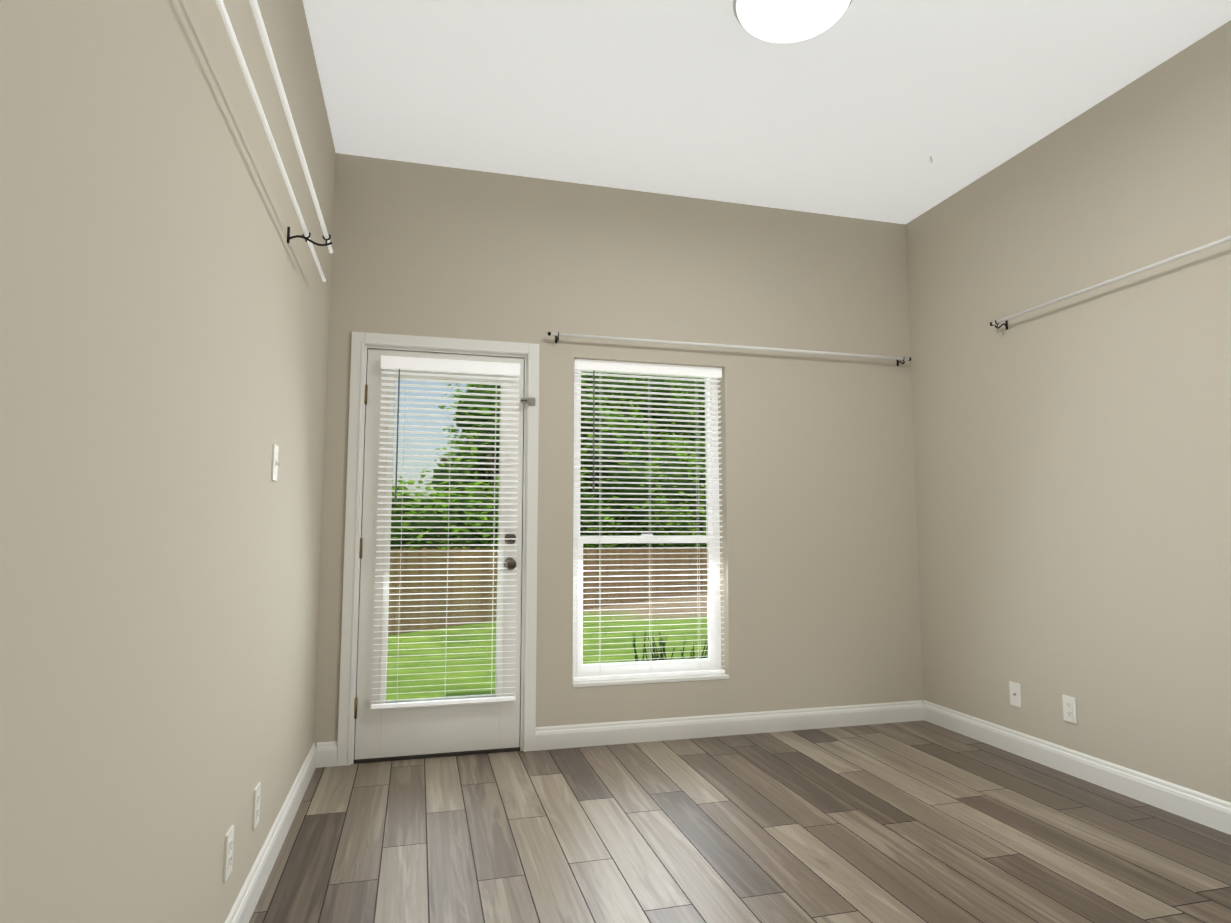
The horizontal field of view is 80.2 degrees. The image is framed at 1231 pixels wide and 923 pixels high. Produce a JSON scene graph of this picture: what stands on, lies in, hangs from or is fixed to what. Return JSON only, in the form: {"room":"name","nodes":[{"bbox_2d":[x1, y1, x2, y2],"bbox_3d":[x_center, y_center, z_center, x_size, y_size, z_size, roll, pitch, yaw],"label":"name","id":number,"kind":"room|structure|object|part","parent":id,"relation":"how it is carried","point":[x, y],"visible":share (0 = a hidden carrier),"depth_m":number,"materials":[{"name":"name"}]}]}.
{"room":"empty room","nodes":[
{"label":"empty room","id":0,"kind":"room"},
{"bbox_2d":[0,0,335,922],"bbox_3d":[-0.905,-0.284,1.336,0.160,3.050,5.020,1,-6,-15],"label":"wall","id":1,"kind":"structure","parent":0,"point":[164,314],"depth_m":1.30,"materials":[{"name":"beige paint"}]},
{"bbox_2d":[223,825,233,882],"bbox_3d":[-1.000,1.014,1.894,0.008,0.115,0.070,1,-6,-15],"label":"electrical outlet","id":2,"kind":"object","parent":1,"relation":"attached to","point":[228,851],"visible":1,"depth_m":1.88,"materials":[{"name":"white plastic"}]},
{"bbox_2d":[252,782,260,829],"bbox_3d":[-1.088,1.046,2.221,0.008,0.115,0.070,1,-6,-15],"label":"electrical outlet","id":3,"kind":"object","parent":1,"relation":"attached to","point":[256,804],"visible":1,"depth_m":2.20,"materials":[{"name":"white plastic"}]},
{"bbox_2d":[225,743,315,922],"bbox_3d":[-0.820,1.181,1.220,0.016,0.112,4.700,1,-6,-15],"label":"baseboard","id":4,"kind":"structure","parent":1,"relation":"attached to","point":[245,904],"depth_m":2.41,"materials":[{"name":"white wood"}]},
{"bbox_2d":[215,0,332,281],"bbox_3d":[-0.698,-0.897,1.202,0.149,0.055,3.724,1,-6,-15],"label":"curtain rod","id":5,"kind":"object","parent":1,"relation":"attached to","point":[263,35],"visible":1,"depth_m":1.80,"materials":[{"name":"white metal"}]},
{"bbox_2d":[271,444,280,480],"bbox_3d":[-1.095,0.005,2.370,0.022,0.115,0.070,1,-6,-15],"label":"light switch","id":6,"kind":"object","parent":1,"relation":"attached to","point":[275,463],"visible":1,"depth_m":2.35,"materials":[{"name":"white plastic"}]},
{"bbox_2d":[314,153,923,748],"bbox_3d":[0.179,-0.019,4.131,3.392,3.050,0.160,1,-6,-15],"label":"wall","id":7,"kind":"structure","parent":0,"point":[820,569],"depth_m":4.16,"materials":[{"name":"beige paint"}]},
{"bbox_2d":[316,741,337,767],"bbox_3d":[-1.375,1.395,3.485,0.093,0.112,0.016,1,-6,-15],"label":"baseboard","id":8,"kind":"structure","parent":7,"relation":"attached to","point":[326,754],"depth_m":3.48,"materials":[{"name":"white wood"}]},
{"bbox_2d":[337,332,538,765],"bbox_3d":[-0.894,0.419,3.803,0.952,2.116,0.212,1,-6,-15],"label":"door frame","id":9,"kind":"structure","parent":7,"relation":"attached to","point":[360,341],"depth_m":3.73,"materials":[{"name":"white wood"}]},
{"bbox_2d":[520,397,534,405],"bbox_3d":[-0.464,-0.319,3.874,0.080,0.040,0.018,1,-6,-15],"label":"door latch","id":10,"kind":"object","parent":9,"relation":"attached to","point":[529,401],"depth_m":3.87,"materials":[{"name":"grey metal"}]},
{"bbox_2d":[354,349,523,759],"bbox_3d":[-0.889,0.447,3.747,0.816,2.027,0.067,1,-6,-15],"label":"door","id":11,"kind":"structure","parent":7,"relation":"in","point":[393,732],"depth_m":3.69,"materials":[{"name":"white paint"}]},
{"bbox_3d":[-1.269,0.431,3.635,0.024,1.644,0.044,1,-6,-15],"label":"door hinge","id":12,"kind":"part","parent":11,"relation":"part of","materials":[{"name":"silver metal"}]},
{"bbox_2d":[371,356,519,708],"bbox_3d":[-0.845,0.339,3.704,0.702,1.733,0.047,1,-6,-15],"label":"door blind","id":13,"kind":"object","parent":11,"relation":"attached to","point":[444,365],"visible":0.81,"depth_m":3.72,"materials":[{"name":"white plastic"}]},
{"bbox_2d":[386,381,516,702],"bbox_3d":[-0.812,0.385,3.732,0.678,1.658,0.102,1,-6,-15],"label":"glass pane","id":14,"kind":"object","parent":11,"relation":"attached to","point":[510,564],"depth_m":3.75,"materials":[{"name":"clear glass"}]},
{"bbox_3d":[-0.530,0.467,3.800,0.094,0.192,0.102,1,-6,-15],"label":"knob","id":15,"kind":"part","parent":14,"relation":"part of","materials":[{"name":"silver metal"}]},
{"bbox_2d":[573,370,720,676],"bbox_3d":[0.172,0.329,4.139,0.884,1.758,0.073,1,-6,-15],"label":"window","id":16,"kind":"structure","parent":7,"relation":"in","point":[578,666],"depth_m":4.12,"materials":[{"name":"white plastic"}]},
{"bbox_2d":[573,359,724,680],"bbox_3d":[0.194,0.309,4.059,0.870,1.731,0.047,1,-6,-15],"label":"window blind","id":17,"kind":"object","parent":16,"relation":"attached to","point":[641,368],"visible":0.92,"depth_m":4.07,"materials":[{"name":"white plastic"}]},
{"bbox_2d":[573,673,728,687],"bbox_3d":[0.190,1.188,3.988,0.884,0.020,0.109,1,-6,-15],"label":"window sill","id":18,"kind":"structure","parent":7,"relation":"attached to","point":[625,681],"depth_m":3.94,"materials":[{"name":"white wood"}]},
{"bbox_2d":[535,700,923,750],"bbox_3d":[0.707,1.448,4.042,2.315,0.112,0.016,1,-6,-15],"label":"baseboard","id":19,"kind":"structure","parent":7,"relation":"attached to","point":[600,734],"depth_m":4.00,"materials":[{"name":"white wood"}]},
{"bbox_2d":[548,332,910,365],"bbox_3d":[0.720,-0.646,4.216,2.252,0.055,0.078,1,-6,-15],"label":"curtain rod","id":20,"kind":"object","parent":7,"relation":"attached to","point":[557,335],"visible":1,"depth_m":4.18,"materials":[{"name":"white metal"}]},
{"bbox_2d":[249,720,1230,922],"bbox_3d":[0.810,1.337,1.645,3.712,0.120,5.020,1,-6,-15],"label":"floor","id":21,"kind":"structure","parent":0,"point":[923,821],"depth_m":2.65,"materials":[{"name":"brown wood"}]},
{"bbox_2d":[303,0,1230,223],"bbox_3d":[0.810,-1.789,1.941,3.712,0.060,5.020,1,-6,-15],"label":"ceiling","id":22,"kind":"structure","parent":0,"point":[864,109],"depth_m":3.21,"materials":[{"name":"white paint"}]},
{"bbox_2d":[733,0,852,42],"bbox_3d":[0.644,-1.638,2.642,0.434,0.107,0.434,1,-6,-15],"label":"lamp","id":23,"kind":"object","parent":22,"relation":"attached to","point":[782,21],"visible":0.98,"depth_m":2.64,"materials":[{"name":"white glass"}]},
{"bbox_2d":[906,20,1230,802],"bbox_3d":[2.525,-0.197,2.253,0.160,3.050,5.020,1,-6,-15],"label":"wall","id":24,"kind":"structure","parent":0,"point":[1074,490],"depth_m":3.31,"materials":[{"name":"beige paint"}]},
{"bbox_2d":[1009,681,1021,707],"bbox_3d":[2.015,1.175,3.691,0.016,0.115,0.070,1,-6,-15],"label":"outlet","id":25,"kind":"object","parent":24,"relation":"attached to","point":[1015,694],"visible":1,"depth_m":3.69,"materials":[{"name":"white plastic"}]},
{"bbox_2d":[1062,695,1077,723],"bbox_3d":[2.101,1.146,3.384,0.008,0.115,0.070,1,-6,-15],"label":"electrical outlet","id":26,"kind":"object","parent":24,"relation":"attached to","point":[1069,709],"visible":1,"depth_m":3.38,"materials":[{"name":"white plastic"}]},
{"bbox_2d":[923,700,1230,834],"bbox_3d":[2.440,1.263,2.092,0.016,0.112,4.700,1,-6,-15],"label":"baseboard","id":27,"kind":"structure","parent":24,"relation":"attached to","point":[1201,808],"depth_m":3.24,"materials":[{"name":"white wood"}]},
{"bbox_2d":[990,235,1230,329],"bbox_3d":[2.476,-0.882,2.047,0.083,0.055,3.737,1,-6,-15],"label":"curtain rod","id":28,"kind":"object","parent":24,"relation":"attached to","point":[1181,255],"visible":1,"depth_m":3.15,"materials":[{"name":"white metal"}]},
{"label":"outside","id":29,"kind":"structure","parent":0,"visible":0},
{"bbox_2d":[386,592,707,700],"bbox_3d":[-2.469,4.420,26.398,70.000,1.300,44.840,1,-6,-15],"label":"ground","id":30,"kind":"structure","parent":29,"point":[465,638],"depth_m":13.22,"materials":[{"name":"green plant"}]},
{"bbox_2d":[390,488,421,549],"bbox_3d":[-6.218,2.150,17.280,3.245,3.576,2.975,1,-6,-15],"label":"tree","id":31,"kind":"object","parent":30,"relation":"on","point":[394,530],"depth_m":17.26,"materials":[{"name":"green plant"}]},
{"bbox_2d":[392,475,461,549],"bbox_3d":[-5.577,2.246,18.943,3.124,3.776,3.362,1,-6,-15],"label":"tree","id":32,"kind":"object","parent":30,"relation":"on","point":[427,524],"depth_m":18.47,"materials":[{"name":"green plant"}]},
{"bbox_2d":[410,481,497,548],"bbox_3d":[-4.819,2.427,20.568,3.333,3.796,2.893,1,-6,-15],"label":"tree","id":33,"kind":"object","parent":30,"relation":"on","point":[467,524],"depth_m":20.18,"materials":[{"name":"green plant"}]},
{"bbox_2d":[455,479,498,548],"bbox_3d":[-3.529,2.529,22.451,3.310,4.039,3.027,1,-6,-15],"label":"tree","id":34,"kind":"object","parent":30,"relation":"on","point":[488,501],"depth_m":21.75,"materials":[{"name":"green plant"}]},
{"bbox_2d":[415,380,617,505],"bbox_3d":[-3.460,0.818,26.350,7.246,8.510,6.659,1,-6,-15],"label":"tree","id":35,"kind":"object","parent":30,"relation":"on","point":[483,442],"depth_m":25.51,"materials":[{"name":"green plant"}]},
{"bbox_2d":[444,372,592,461],"bbox_3d":[-3.957,-0.514,38.476,10.378,13.627,10.750,1,-6,-15],"label":"tree","id":36,"kind":"object","parent":30,"relation":"on","point":[498,386],"depth_m":36.98,"materials":[{"name":"green plant"}]},
{"bbox_2d":[388,548,706,634],"bbox_3d":[1.583,3.826,26.594,0.182,2.520,42.000,-3,-6,29],"label":"fence","id":37,"kind":"object","parent":30,"relation":"on","point":[430,621],"depth_m":17.84,"materials":[{"name":"brown wood"}]},
{"bbox_2d":[480,387,663,522],"bbox_3d":[-2.173,1.209,28.719,7.319,8.296,7.234,1,-6,-15],"label":"tree","id":38,"kind":"object","parent":30,"relation":"on","point":[617,474],"depth_m":26.75,"materials":[{"name":"green plant"}]},
{"bbox_2d":[580,484,617,547],"bbox_3d":[-1.532,2.817,26.015,3.190,4.309,3.052,1,-6,-15],"label":"tree","id":39,"kind":"object","parent":30,"relation":"on","point":[589,523],"depth_m":25.46,"materials":[{"name":"green plant"}]},
{"bbox_2d":[580,479,631,546],"bbox_3d":[-0.810,2.828,27.346,2.953,4.613,2.862,1,-6,-15],"label":"tree","id":40,"kind":"object","parent":30,"relation":"on","point":[609,513],"depth_m":26.97,"materials":[{"name":"green plant"}]},
{"bbox_2d":[590,393,666,524],"bbox_3d":[-0.782,1.311,31.145,5.822,8.625,7.102,1,-6,-15],"label":"tree","id":41,"kind":"object","parent":30,"relation":"on","point":[635,437],"depth_m":30.00,"materials":[{"name":"green plant"}]},
{"bbox_2d":[605,497,661,547],"bbox_3d":[0.199,3.093,28.956,3.245,4.473,2.991,1,-6,-15],"label":"tree","id":42,"kind":"object","parent":30,"relation":"on","point":[629,545],"depth_m":28.26,"materials":[{"name":"green plant"}]},
{"bbox_2d":[581,372,704,444],"bbox_3d":[0.390,-0.194,41.190,10.661,13.512,12.227,1,-6,-15],"label":"tree","id":43,"kind":"object","parent":30,"relation":"on","point":[653,406],"depth_m":37.39,"materials":[{"name":"green plant"}]},
{"bbox_2d":[641,492,672,547],"bbox_3d":[1.042,3.267,30.378,2.875,4.465,2.972,1,-6,-15],"label":"tree","id":44,"kind":"object","parent":30,"relation":"on","point":[658,528],"depth_m":29.88,"materials":[{"name":"green plant"}]},
{"bbox_2d":[610,404,705,517],"bbox_3d":[0.793,1.662,34.517,7.476,8.577,7.930,1,-6,-15],"label":"tree","id":45,"kind":"object","parent":30,"relation":"on","point":[675,475],"depth_m":32.38,"materials":[{"name":"green plant"}]},
{"bbox_2d":[632,630,707,661],"bbox_3d":[0.441,1.513,5.246,0.778,0.548,0.562,1,-6,-15],"label":"plant","id":46,"kind":"object","parent":30,"relation":"on","point":[654,653],"depth_m":5.35,"materials":[{"name":"green plant"}]},
{"bbox_2d":[658,497,699,548],"bbox_3d":[2.160,3.374,32.270,3.308,4.609,3.323,1,-6,-15],"label":"tree","id":47,"kind":"object","parent":30,"relation":"on","point":[677,528],"depth_m":31.55,"materials":[{"name":"green plant"}]},
{"bbox_2d":[662,433,705,523],"bbox_3d":[2.815,2.296,37.205,7.529,7.820,7.656,1,-6,-15],"label":"tree","id":48,"kind":"object","parent":30,"relation":"on","point":[702,465],"depth_m":35.48,"materials":[{"name":"green plant"}]},
{"bbox_2d":[669,377,704,439],"bbox_3d":[1.430,0.090,45.235,12.194,13.698,11.465,1,-6,-15],"label":"tree","id":49,"kind":"object","parent":30,"relation":"on","point":[693,392],"depth_m":41.53,"materials":[{"name":"green plant"}]},
{"bbox_2d":[680,430,705,506],"bbox_3d":[5.158,2.133,40.231,7.615,8.707,7.732,1,-6,-15],"label":"tree","id":50,"kind":"object","parent":30,"relation":"on","point":[701,439],"depth_m":38.84,"materials":[{"name":"green plant"}]},
{"bbox_2d":[682,501,706,548],"bbox_3d":[2.964,3.531,33.608,2.921,4.550,2.985,1,-6,-15],"label":"tree","id":51,"kind":"object","parent":30,"relation":"on","point":[695,518],"depth_m":33.34,"materials":[{"name":"green plant"}]},
{"bbox_2d":[696,511,706,548],"bbox_3d":[3.693,3.865,35.111,3.142,4.169,3.378,1,-6,-15],"label":"tree","id":52,"kind":"object","parent":30,"relation":"on","point":[701,524],"depth_m":34.29,"materials":[{"name":"green plant"}]}
]}

